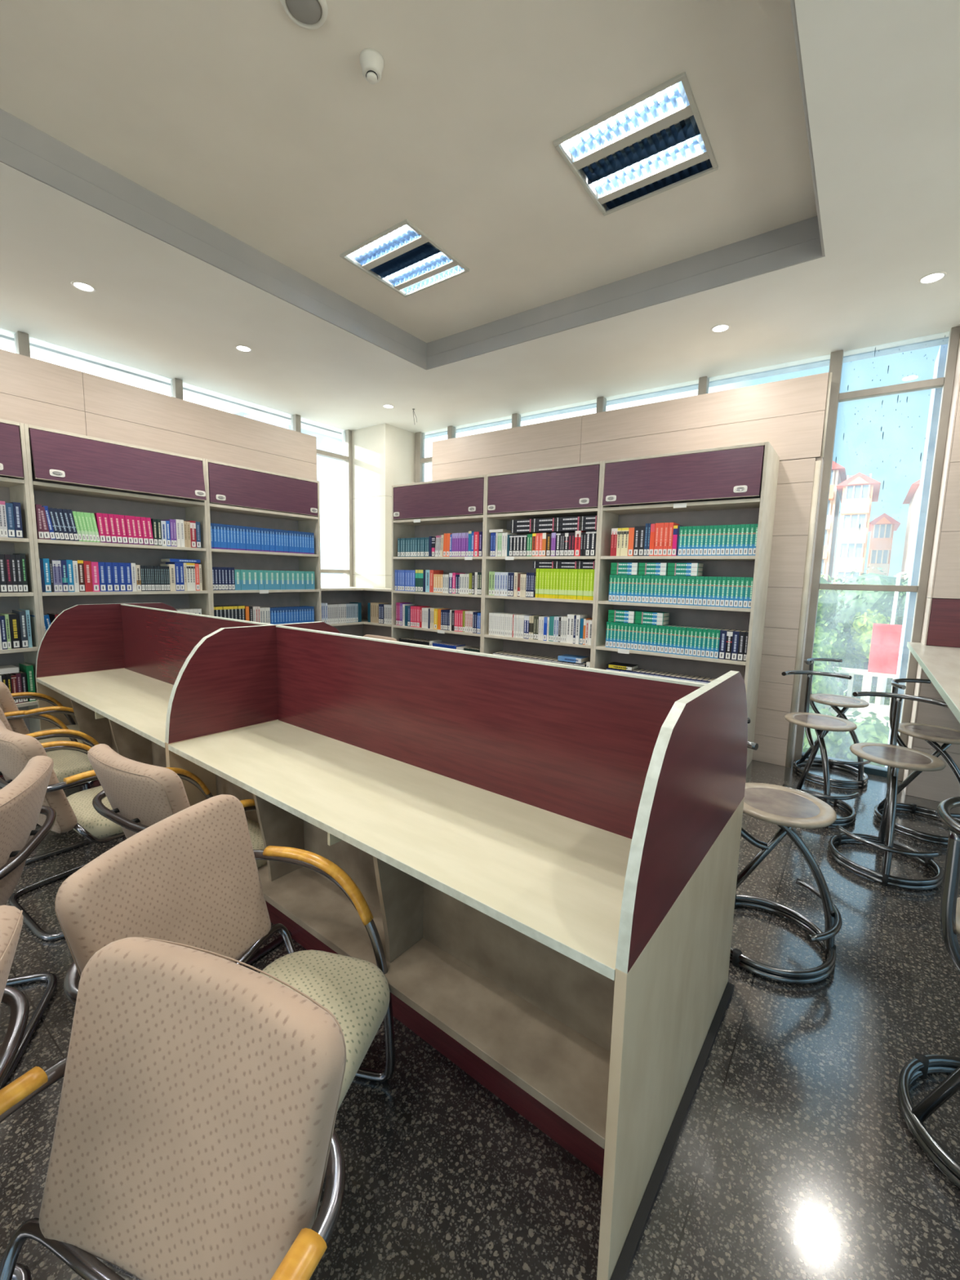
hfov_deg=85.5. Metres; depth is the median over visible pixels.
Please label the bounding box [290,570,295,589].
book
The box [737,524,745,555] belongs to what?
book
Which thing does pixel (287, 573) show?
book
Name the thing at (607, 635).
book
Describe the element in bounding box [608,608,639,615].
book
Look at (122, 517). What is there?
book
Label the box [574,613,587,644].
book
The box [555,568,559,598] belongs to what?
book
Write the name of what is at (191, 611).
book
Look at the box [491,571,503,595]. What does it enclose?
book
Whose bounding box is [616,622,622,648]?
book
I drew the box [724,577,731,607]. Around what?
book
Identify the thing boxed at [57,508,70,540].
book
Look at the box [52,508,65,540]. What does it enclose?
book
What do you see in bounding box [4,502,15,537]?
book
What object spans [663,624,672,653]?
book
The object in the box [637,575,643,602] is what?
book
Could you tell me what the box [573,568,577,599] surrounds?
book
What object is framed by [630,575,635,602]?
book
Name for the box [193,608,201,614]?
book
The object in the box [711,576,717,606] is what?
book
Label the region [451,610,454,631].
book
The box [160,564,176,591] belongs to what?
book
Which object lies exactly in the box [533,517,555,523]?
book
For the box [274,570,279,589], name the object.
book
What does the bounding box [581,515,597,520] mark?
book
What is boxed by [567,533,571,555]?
book
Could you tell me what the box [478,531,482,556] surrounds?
book
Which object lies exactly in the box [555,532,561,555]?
book
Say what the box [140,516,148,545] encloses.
book
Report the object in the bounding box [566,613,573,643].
book
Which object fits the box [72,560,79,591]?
book
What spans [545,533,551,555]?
book
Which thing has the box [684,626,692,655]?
book
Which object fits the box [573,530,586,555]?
book
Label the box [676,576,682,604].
book
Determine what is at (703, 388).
window
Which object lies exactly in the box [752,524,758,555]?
book
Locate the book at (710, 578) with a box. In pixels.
[706,576,712,606]
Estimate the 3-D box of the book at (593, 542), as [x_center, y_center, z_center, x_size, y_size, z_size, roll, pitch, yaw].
[1.045,-0.858,4.650,0.045,0.220,0.172,6,9,36]
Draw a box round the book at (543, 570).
[541,568,544,597]
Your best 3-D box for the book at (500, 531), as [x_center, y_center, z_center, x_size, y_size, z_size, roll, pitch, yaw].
[0.210,-1.096,5.248,0.166,0.028,0.170,6,9,36]
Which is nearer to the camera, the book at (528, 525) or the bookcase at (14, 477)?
the bookcase at (14, 477)
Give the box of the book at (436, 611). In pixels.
[433,608,444,629]
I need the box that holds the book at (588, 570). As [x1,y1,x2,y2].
[585,568,590,599]
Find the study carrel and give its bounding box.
[35,602,747,1279]
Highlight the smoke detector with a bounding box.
[360,48,383,84]
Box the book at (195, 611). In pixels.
[187,608,197,613]
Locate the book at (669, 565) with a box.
[667,563,703,567]
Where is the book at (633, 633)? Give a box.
[630,622,635,649]
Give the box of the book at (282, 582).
[280,570,285,589]
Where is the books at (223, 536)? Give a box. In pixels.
[0,500,715,703]
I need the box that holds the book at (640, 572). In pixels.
[638,570,667,575]
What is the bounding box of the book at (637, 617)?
[635,615,669,621]
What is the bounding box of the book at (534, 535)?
[531,533,536,555]
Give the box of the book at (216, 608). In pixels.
[214,606,218,617]
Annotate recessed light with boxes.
[71,280,96,292]
[235,344,252,351]
[339,218,469,297]
[382,404,394,408]
[553,71,718,216]
[711,324,730,332]
[917,271,946,284]
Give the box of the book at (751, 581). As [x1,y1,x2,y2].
[747,577,753,608]
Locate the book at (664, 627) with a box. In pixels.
[660,624,668,653]
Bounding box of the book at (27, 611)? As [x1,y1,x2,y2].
[17,608,32,647]
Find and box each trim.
[0,0,825,369]
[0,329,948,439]
[785,372,831,767]
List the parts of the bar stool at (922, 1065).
leg, post, seat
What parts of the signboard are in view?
post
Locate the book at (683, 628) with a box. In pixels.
[680,626,690,655]
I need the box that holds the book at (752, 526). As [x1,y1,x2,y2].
[747,524,755,555]
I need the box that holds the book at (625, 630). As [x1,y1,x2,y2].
[622,622,628,648]
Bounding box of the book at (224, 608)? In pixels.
[219,605,226,617]
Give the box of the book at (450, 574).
[448,573,452,593]
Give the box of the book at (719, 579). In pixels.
[715,576,721,606]
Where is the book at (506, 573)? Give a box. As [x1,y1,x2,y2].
[504,572,514,595]
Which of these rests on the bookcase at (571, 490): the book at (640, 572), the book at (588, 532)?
the book at (588, 532)
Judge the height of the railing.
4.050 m
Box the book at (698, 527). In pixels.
[694,525,701,555]
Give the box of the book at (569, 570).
[567,568,571,599]
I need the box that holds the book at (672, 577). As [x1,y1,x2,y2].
[668,575,674,604]
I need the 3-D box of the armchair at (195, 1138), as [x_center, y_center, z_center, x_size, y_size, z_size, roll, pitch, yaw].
[-0.541,1.009,0.671,0.616,0.872,0.616,4,8,21]
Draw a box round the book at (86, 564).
[83,560,93,591]
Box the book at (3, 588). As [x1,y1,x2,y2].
[0,554,7,592]
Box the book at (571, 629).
[569,613,582,643]
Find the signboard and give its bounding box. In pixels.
[863,623,902,720]
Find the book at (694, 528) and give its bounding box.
[690,525,696,555]
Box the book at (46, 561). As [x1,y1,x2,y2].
[39,558,51,591]
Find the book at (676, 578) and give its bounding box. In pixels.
[672,575,679,604]
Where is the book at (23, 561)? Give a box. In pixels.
[13,553,28,592]
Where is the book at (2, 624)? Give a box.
[0,614,7,649]
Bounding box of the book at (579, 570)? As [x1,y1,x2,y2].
[576,568,581,599]
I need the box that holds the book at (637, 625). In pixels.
[633,623,639,650]
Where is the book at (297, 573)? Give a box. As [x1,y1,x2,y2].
[295,570,300,589]
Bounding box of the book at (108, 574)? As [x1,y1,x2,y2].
[104,562,113,591]
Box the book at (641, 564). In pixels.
[639,562,667,567]
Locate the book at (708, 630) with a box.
[705,627,715,657]
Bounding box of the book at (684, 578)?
[680,576,687,604]
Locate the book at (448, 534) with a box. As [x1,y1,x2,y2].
[445,533,451,556]
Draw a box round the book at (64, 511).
[62,509,74,540]
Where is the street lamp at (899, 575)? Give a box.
[880,570,909,704]
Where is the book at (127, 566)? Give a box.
[124,562,132,591]
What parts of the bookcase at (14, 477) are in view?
recessed handle, panel, flap door, shelf, shelf, panel, shelf, shelf, panel, shelf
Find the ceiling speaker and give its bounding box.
[280,0,328,29]
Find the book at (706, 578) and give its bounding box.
[702,576,708,605]
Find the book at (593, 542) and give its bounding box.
[590,530,595,555]
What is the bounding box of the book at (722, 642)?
[718,628,729,659]
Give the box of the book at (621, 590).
[619,574,624,601]
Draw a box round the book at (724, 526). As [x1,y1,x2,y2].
[720,524,727,555]
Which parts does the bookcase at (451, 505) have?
recessed handle, panel, shelf, shelf, shelf, shelf, panel, flap door, panel, recessed handle, panel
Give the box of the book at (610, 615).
[608,613,635,619]
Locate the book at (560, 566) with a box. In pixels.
[555,564,577,568]
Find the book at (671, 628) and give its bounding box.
[667,625,678,653]
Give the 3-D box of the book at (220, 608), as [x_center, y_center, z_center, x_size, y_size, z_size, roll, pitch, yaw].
[-2.565,-0.206,5.059,0.171,0.250,0.037,6,9,34]
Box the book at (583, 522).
[581,520,596,525]
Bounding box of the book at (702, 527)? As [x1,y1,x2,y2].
[698,525,705,555]
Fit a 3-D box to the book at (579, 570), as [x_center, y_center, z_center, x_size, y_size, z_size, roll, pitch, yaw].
[0.944,-0.510,4.770,0.030,0.275,0.171,6,9,36]
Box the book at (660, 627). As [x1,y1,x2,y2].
[656,624,666,652]
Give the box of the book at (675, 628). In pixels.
[671,625,679,654]
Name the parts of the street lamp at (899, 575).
arm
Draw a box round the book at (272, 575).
[269,570,275,589]
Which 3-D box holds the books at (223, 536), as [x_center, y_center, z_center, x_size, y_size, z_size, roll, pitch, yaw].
[-0.911,-0.380,5.181,5.535,1.450,2.736,1,7,-4]
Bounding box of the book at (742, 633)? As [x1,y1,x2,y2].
[737,630,746,661]
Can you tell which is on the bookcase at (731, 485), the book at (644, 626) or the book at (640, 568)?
the book at (644, 626)
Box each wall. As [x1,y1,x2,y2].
[0,348,316,480]
[431,372,829,766]
[902,337,959,802]
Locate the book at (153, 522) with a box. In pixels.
[151,519,157,545]
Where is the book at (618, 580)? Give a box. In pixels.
[615,574,620,601]
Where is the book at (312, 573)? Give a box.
[310,571,315,589]
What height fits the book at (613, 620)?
0.032 m
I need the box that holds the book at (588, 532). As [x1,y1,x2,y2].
[585,530,591,555]
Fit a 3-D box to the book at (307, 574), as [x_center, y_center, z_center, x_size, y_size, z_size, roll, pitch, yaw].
[-1.982,-0.670,5.820,0.171,0.200,0.061,6,9,34]
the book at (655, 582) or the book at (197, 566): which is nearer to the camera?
the book at (655, 582)
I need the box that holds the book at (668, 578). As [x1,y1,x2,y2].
[664,575,670,604]
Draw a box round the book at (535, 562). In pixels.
[533,560,555,564]
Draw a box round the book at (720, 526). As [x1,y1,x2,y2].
[715,524,722,555]
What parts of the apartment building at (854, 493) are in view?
gable panel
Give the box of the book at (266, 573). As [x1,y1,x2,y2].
[263,570,270,590]
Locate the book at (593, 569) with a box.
[591,568,594,600]
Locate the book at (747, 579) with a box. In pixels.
[742,577,750,608]
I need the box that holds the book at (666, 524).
[662,522,669,555]
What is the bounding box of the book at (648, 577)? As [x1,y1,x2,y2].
[644,575,650,603]
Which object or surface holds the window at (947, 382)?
in the wall at (941, 619)
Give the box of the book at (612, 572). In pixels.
[610,570,638,574]
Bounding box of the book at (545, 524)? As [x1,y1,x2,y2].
[533,522,556,528]
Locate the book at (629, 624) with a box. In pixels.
[626,622,633,649]
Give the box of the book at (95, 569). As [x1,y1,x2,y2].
[90,561,100,591]
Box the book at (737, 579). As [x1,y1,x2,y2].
[733,577,740,607]
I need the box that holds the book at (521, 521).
[511,519,533,524]
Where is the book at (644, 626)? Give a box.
[641,623,646,651]
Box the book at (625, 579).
[622,574,627,602]
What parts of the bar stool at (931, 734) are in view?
post, leg, seat, leg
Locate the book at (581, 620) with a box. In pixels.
[579,617,587,644]
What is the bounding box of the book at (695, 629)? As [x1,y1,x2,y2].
[692,626,702,656]
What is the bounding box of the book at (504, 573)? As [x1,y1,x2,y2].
[502,572,505,595]
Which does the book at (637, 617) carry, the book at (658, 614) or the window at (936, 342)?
the book at (658, 614)
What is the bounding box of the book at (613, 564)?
[610,562,639,566]
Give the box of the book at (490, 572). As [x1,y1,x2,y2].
[488,571,492,595]
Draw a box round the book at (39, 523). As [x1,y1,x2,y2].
[35,504,44,539]
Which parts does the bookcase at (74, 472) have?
panel, recessed handle, panel, flap door, shelf, shelf, shelf, panel, recessed handle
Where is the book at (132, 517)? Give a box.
[129,515,138,544]
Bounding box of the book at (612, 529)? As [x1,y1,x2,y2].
[609,528,614,555]
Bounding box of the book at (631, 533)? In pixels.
[627,527,634,555]
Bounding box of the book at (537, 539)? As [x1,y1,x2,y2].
[535,533,539,555]
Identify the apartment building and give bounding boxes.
[820,461,846,582]
[832,472,880,583]
[866,512,900,575]
[901,480,919,579]
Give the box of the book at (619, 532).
[616,528,622,555]
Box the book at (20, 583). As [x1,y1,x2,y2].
[14,555,23,592]
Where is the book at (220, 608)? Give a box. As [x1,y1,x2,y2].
[213,605,222,617]
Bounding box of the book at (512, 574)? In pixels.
[510,573,514,596]
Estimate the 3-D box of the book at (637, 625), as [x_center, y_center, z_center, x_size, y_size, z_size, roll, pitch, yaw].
[1.381,-0.032,4.492,0.031,0.225,0.172,6,9,36]
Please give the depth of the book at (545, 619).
4.94 m
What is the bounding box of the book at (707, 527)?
[702,525,709,555]
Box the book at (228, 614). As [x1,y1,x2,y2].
[224,605,231,618]
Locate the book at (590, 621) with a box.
[587,620,591,645]
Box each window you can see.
[13,331,352,586]
[232,408,343,586]
[414,376,709,483]
[794,326,959,781]
[884,343,947,767]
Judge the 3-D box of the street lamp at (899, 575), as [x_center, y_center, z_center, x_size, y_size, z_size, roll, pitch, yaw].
[8.626,1.598,10.646,0.783,6.050,0.100,6,9,36]
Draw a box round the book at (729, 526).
[724,524,731,555]
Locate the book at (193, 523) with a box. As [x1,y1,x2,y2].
[185,520,196,547]
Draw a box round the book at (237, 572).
[234,569,240,590]
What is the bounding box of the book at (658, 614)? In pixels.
[635,610,669,617]
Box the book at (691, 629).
[688,626,697,656]
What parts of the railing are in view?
rail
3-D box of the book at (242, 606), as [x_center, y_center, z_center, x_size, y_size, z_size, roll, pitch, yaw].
[-2.435,-0.226,5.244,0.171,0.250,0.037,6,9,34]
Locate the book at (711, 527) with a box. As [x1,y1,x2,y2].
[706,525,713,555]
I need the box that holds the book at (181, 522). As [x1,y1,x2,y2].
[179,519,184,546]
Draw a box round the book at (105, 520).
[102,513,111,542]
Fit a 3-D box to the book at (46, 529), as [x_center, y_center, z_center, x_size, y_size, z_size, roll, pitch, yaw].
[-3.289,-0.872,3.889,0.172,0.238,0.064,6,9,34]
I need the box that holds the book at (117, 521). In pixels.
[113,514,123,543]
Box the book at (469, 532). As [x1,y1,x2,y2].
[467,530,475,556]
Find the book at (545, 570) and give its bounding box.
[543,568,547,598]
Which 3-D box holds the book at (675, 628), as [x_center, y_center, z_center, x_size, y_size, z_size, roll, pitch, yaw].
[1.639,-0.003,4.305,0.031,0.225,0.172,6,9,36]
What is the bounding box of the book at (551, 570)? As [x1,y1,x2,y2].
[549,568,553,598]
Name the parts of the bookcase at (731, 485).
panel, recessed handle, shelf, shelf, shelf, shelf, flap door, panel, panel, recessed handle, panel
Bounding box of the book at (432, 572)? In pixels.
[429,569,443,592]
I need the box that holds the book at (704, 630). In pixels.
[700,627,710,657]
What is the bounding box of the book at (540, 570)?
[537,568,542,597]
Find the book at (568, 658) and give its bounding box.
[557,653,588,663]
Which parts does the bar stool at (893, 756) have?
leg, leg, post, seat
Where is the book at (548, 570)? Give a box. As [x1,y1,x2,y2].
[546,568,550,598]
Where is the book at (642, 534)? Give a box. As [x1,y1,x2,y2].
[638,525,645,555]
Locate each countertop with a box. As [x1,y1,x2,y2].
[35,668,173,747]
[168,720,631,980]
[906,641,959,723]
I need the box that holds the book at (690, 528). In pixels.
[685,526,692,555]
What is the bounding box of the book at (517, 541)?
[515,534,519,556]
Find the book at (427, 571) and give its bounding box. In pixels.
[425,569,430,591]
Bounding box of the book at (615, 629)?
[612,622,617,648]
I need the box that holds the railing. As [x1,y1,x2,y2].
[825,666,896,727]
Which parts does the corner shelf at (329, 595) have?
shelf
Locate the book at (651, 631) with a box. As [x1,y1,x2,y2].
[648,624,655,651]
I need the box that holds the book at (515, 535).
[512,534,516,556]
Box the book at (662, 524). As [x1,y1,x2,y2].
[657,522,664,555]
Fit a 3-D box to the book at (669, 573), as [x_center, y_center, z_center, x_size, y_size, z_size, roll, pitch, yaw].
[1.669,-0.539,4.228,0.234,0.032,0.171,6,9,36]
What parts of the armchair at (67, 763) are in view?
backrest, seat, seat rail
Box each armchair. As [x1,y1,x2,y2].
[0,680,82,752]
[0,706,99,865]
[0,719,126,941]
[0,755,57,1089]
[0,905,31,1279]
[0,937,346,1279]
[54,794,395,1111]
[87,743,291,967]
[363,634,397,641]
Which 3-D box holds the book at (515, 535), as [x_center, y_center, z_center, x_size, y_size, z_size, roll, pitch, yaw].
[0.387,-0.926,5.136,0.039,0.205,0.172,6,9,36]
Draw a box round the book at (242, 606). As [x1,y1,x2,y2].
[236,604,244,620]
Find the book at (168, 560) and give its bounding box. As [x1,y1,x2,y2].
[160,558,200,563]
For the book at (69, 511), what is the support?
on the bookcase at (74, 472)
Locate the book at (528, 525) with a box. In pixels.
[511,523,533,528]
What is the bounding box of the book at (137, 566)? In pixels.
[135,564,141,591]
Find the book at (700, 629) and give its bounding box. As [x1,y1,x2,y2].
[696,626,705,657]
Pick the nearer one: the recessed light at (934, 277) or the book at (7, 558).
the recessed light at (934, 277)
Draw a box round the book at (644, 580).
[641,575,646,603]
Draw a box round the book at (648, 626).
[644,624,650,651]
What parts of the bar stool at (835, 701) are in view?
post, leg, seat, leg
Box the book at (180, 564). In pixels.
[178,562,184,591]
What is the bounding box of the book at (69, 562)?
[64,560,74,591]
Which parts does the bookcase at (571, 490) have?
recessed handle, panel, shelf, shelf, shelf, shelf, flap door, panel, panel, recessed handle, panel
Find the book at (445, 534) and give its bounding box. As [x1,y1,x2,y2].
[443,533,447,556]
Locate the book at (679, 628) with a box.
[675,625,684,654]
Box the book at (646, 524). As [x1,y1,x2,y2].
[644,523,648,555]
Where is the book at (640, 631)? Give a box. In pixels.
[637,623,644,650]
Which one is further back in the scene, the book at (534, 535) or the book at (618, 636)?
the book at (534, 535)
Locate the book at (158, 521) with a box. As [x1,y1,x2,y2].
[156,519,162,546]
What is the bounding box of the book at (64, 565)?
[60,560,68,591]
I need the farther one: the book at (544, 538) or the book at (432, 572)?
the book at (432, 572)
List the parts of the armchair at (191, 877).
backrest, seat rail, seat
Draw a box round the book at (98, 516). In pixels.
[93,512,106,542]
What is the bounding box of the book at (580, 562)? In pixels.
[577,561,595,564]
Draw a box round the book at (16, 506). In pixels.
[10,502,22,537]
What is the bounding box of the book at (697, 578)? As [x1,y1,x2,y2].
[693,576,699,605]
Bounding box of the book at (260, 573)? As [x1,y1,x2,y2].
[257,569,264,590]
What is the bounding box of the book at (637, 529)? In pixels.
[632,526,639,555]
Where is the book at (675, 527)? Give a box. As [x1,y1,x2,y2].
[671,525,678,555]
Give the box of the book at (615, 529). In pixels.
[613,528,617,555]
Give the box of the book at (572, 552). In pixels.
[570,532,575,555]
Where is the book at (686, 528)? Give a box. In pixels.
[681,526,688,555]
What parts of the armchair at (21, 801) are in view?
backrest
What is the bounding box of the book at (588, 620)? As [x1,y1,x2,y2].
[585,619,591,644]
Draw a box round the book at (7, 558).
[4,554,13,592]
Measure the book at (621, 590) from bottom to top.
0.230 m
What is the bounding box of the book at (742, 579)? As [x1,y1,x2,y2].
[737,577,745,608]
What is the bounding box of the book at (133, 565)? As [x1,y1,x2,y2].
[130,563,137,591]
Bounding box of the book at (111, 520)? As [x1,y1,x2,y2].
[107,514,117,542]
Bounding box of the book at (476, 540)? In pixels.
[473,531,479,556]
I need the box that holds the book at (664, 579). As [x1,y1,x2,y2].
[660,575,666,604]
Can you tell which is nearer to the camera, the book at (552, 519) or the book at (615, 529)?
the book at (615, 529)
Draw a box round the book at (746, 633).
[742,631,748,661]
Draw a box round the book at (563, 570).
[560,568,565,599]
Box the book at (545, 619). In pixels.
[542,616,549,640]
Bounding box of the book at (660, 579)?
[657,575,662,604]
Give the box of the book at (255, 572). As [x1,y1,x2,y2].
[252,569,258,590]
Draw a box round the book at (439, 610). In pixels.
[437,608,448,629]
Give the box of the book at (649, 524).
[646,523,652,555]
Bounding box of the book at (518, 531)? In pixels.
[511,528,535,533]
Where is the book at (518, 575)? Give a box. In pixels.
[517,573,520,596]
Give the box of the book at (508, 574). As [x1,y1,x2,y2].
[507,573,511,595]
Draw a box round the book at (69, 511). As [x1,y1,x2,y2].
[66,509,79,541]
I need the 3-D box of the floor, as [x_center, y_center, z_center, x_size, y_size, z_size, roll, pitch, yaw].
[-0.956,1.419,1.297,9.200,0.120,9.900,6,9,36]
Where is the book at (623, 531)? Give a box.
[620,528,625,555]
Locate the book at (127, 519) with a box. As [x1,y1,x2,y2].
[124,515,133,544]
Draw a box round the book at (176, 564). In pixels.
[165,562,180,591]
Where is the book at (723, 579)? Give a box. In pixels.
[720,577,726,607]
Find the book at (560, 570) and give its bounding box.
[558,568,562,599]
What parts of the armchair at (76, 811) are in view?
backrest, seat, seat rail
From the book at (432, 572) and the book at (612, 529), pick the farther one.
the book at (432, 572)
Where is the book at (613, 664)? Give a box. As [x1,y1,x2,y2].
[606,662,638,670]
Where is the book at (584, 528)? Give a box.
[581,525,596,531]
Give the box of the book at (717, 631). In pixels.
[713,628,724,658]
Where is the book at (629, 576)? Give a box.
[626,574,631,602]
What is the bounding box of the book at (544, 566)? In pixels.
[533,564,558,568]
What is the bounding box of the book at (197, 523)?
[195,521,200,547]
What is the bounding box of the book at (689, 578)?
[684,576,691,604]
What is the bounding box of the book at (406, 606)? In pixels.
[404,604,415,626]
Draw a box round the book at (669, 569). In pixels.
[667,567,702,572]
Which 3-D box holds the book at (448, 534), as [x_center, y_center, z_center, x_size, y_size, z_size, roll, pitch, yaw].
[-0.290,-1.024,5.624,0.056,0.247,0.172,6,9,36]
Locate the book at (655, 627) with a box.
[652,624,657,652]
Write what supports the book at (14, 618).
on the bookcase at (14, 477)
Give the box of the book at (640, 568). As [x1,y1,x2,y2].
[638,566,667,571]
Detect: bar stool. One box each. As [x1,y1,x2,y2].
[729,717,842,984]
[781,670,859,827]
[792,657,871,788]
[827,691,949,890]
[873,678,959,845]
[897,795,959,1189]
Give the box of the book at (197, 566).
[195,564,199,590]
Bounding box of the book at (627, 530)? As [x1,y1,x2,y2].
[623,528,629,555]
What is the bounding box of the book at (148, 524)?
[145,517,154,545]
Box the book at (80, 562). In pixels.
[72,560,85,591]
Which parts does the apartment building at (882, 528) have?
gable panel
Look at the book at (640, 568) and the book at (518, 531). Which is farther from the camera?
the book at (518, 531)
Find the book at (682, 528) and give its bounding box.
[677,526,684,555]
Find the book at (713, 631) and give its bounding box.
[709,627,718,657]
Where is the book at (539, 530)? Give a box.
[532,527,562,533]
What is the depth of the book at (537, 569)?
4.95 m
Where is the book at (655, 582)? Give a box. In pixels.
[653,575,658,603]
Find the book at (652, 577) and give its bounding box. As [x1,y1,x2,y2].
[648,575,654,603]
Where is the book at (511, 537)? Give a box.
[509,535,513,556]
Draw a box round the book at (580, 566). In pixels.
[577,564,595,568]
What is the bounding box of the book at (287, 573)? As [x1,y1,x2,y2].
[284,570,290,589]
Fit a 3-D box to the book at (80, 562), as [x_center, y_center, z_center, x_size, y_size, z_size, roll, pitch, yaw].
[-3.184,-0.507,4.108,0.172,0.245,0.038,6,9,34]
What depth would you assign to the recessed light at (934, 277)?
3.09 m
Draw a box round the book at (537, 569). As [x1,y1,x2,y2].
[535,568,539,597]
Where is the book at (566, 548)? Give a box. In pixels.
[564,532,570,555]
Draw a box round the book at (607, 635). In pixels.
[605,621,612,647]
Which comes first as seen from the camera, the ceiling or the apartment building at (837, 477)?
the ceiling
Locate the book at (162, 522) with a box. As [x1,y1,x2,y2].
[160,520,167,546]
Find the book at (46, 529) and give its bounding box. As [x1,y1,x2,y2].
[40,506,50,539]
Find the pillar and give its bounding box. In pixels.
[342,423,415,588]
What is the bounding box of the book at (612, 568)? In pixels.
[610,566,638,570]
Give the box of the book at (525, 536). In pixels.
[522,534,527,555]
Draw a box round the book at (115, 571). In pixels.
[111,562,119,591]
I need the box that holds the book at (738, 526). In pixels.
[733,524,741,555]
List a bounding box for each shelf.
[257,863,610,1148]
[320,586,391,637]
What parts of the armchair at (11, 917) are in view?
backrest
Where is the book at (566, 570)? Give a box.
[564,568,568,599]
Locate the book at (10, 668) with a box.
[0,664,18,674]
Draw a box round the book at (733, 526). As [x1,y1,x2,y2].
[728,524,736,555]
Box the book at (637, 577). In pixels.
[633,575,639,602]
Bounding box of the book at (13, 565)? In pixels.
[9,554,17,592]
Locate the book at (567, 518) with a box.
[555,516,581,522]
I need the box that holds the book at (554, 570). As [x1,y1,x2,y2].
[551,568,556,598]
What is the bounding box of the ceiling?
[0,0,959,439]
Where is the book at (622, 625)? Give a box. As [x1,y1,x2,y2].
[619,622,624,648]
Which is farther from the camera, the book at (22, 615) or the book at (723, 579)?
the book at (723, 579)
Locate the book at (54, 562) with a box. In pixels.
[51,560,58,591]
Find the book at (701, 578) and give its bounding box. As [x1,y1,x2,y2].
[697,576,704,605]
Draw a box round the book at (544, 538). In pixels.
[542,533,549,555]
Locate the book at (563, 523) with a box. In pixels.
[555,521,581,526]
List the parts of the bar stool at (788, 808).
post, leg, seat, leg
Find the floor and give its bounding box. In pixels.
[0,760,959,1279]
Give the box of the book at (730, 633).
[724,629,735,660]
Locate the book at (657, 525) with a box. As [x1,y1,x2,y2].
[653,523,659,555]
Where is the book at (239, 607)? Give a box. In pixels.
[231,604,241,619]
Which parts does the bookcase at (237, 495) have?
panel, recessed handle, panel, panel, flap door, shelf, shelf, shelf, panel, recessed handle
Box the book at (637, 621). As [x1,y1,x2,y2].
[635,619,669,625]
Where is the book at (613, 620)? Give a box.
[608,617,635,622]
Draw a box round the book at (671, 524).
[666,522,679,555]
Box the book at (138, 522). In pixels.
[134,516,143,544]
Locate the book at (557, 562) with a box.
[555,560,578,564]
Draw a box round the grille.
[285,0,321,24]
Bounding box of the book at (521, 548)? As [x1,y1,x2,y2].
[519,534,523,555]
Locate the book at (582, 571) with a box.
[579,568,584,599]
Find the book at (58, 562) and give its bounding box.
[56,560,62,591]
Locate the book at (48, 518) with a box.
[41,506,55,539]
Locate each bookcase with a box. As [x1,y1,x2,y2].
[0,418,41,777]
[23,423,211,639]
[204,458,321,622]
[391,474,485,653]
[481,461,602,667]
[592,441,779,768]
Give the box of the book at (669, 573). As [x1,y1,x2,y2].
[666,571,702,576]
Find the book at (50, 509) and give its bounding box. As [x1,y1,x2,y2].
[47,507,60,540]
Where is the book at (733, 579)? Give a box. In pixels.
[728,577,735,607]
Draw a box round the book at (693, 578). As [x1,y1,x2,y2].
[688,576,695,605]
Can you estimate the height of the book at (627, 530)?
0.235 m
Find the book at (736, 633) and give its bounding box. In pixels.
[730,629,742,660]
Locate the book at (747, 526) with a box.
[742,524,750,555]
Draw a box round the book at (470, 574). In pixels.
[468,573,471,594]
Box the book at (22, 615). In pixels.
[12,609,28,648]
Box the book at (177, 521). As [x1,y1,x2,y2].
[173,519,181,546]
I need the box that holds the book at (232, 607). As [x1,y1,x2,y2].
[224,604,234,618]
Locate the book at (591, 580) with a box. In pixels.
[588,568,593,599]
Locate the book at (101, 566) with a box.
[97,562,106,591]
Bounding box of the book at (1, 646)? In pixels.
[0,627,2,649]
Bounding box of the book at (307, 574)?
[304,571,310,589]
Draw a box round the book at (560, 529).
[555,525,583,533]
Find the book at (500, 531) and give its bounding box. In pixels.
[488,528,511,533]
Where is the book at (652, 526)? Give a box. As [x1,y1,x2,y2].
[648,524,655,555]
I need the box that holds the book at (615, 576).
[612,574,617,601]
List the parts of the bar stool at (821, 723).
post, leg, seat, leg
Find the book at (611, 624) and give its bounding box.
[608,622,613,647]
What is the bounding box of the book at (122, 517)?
[119,515,128,543]
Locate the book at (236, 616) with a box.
[226,604,238,619]
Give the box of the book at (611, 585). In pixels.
[608,574,613,601]
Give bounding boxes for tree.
[802,703,889,767]
[808,572,862,711]
[822,566,908,691]
[844,608,893,705]
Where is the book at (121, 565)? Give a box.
[118,562,126,591]
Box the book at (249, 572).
[246,569,253,590]
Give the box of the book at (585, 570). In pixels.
[582,568,586,599]
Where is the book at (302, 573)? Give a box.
[300,571,305,589]
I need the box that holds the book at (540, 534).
[538,533,542,555]
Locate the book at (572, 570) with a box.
[570,568,574,599]
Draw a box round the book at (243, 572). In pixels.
[240,569,247,590]
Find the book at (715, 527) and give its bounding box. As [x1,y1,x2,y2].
[711,524,718,555]
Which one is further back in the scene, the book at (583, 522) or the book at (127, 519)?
the book at (583, 522)
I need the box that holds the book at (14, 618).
[4,612,22,648]
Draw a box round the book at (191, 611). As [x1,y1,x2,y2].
[182,608,193,613]
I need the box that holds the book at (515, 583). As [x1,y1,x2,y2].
[513,572,526,596]

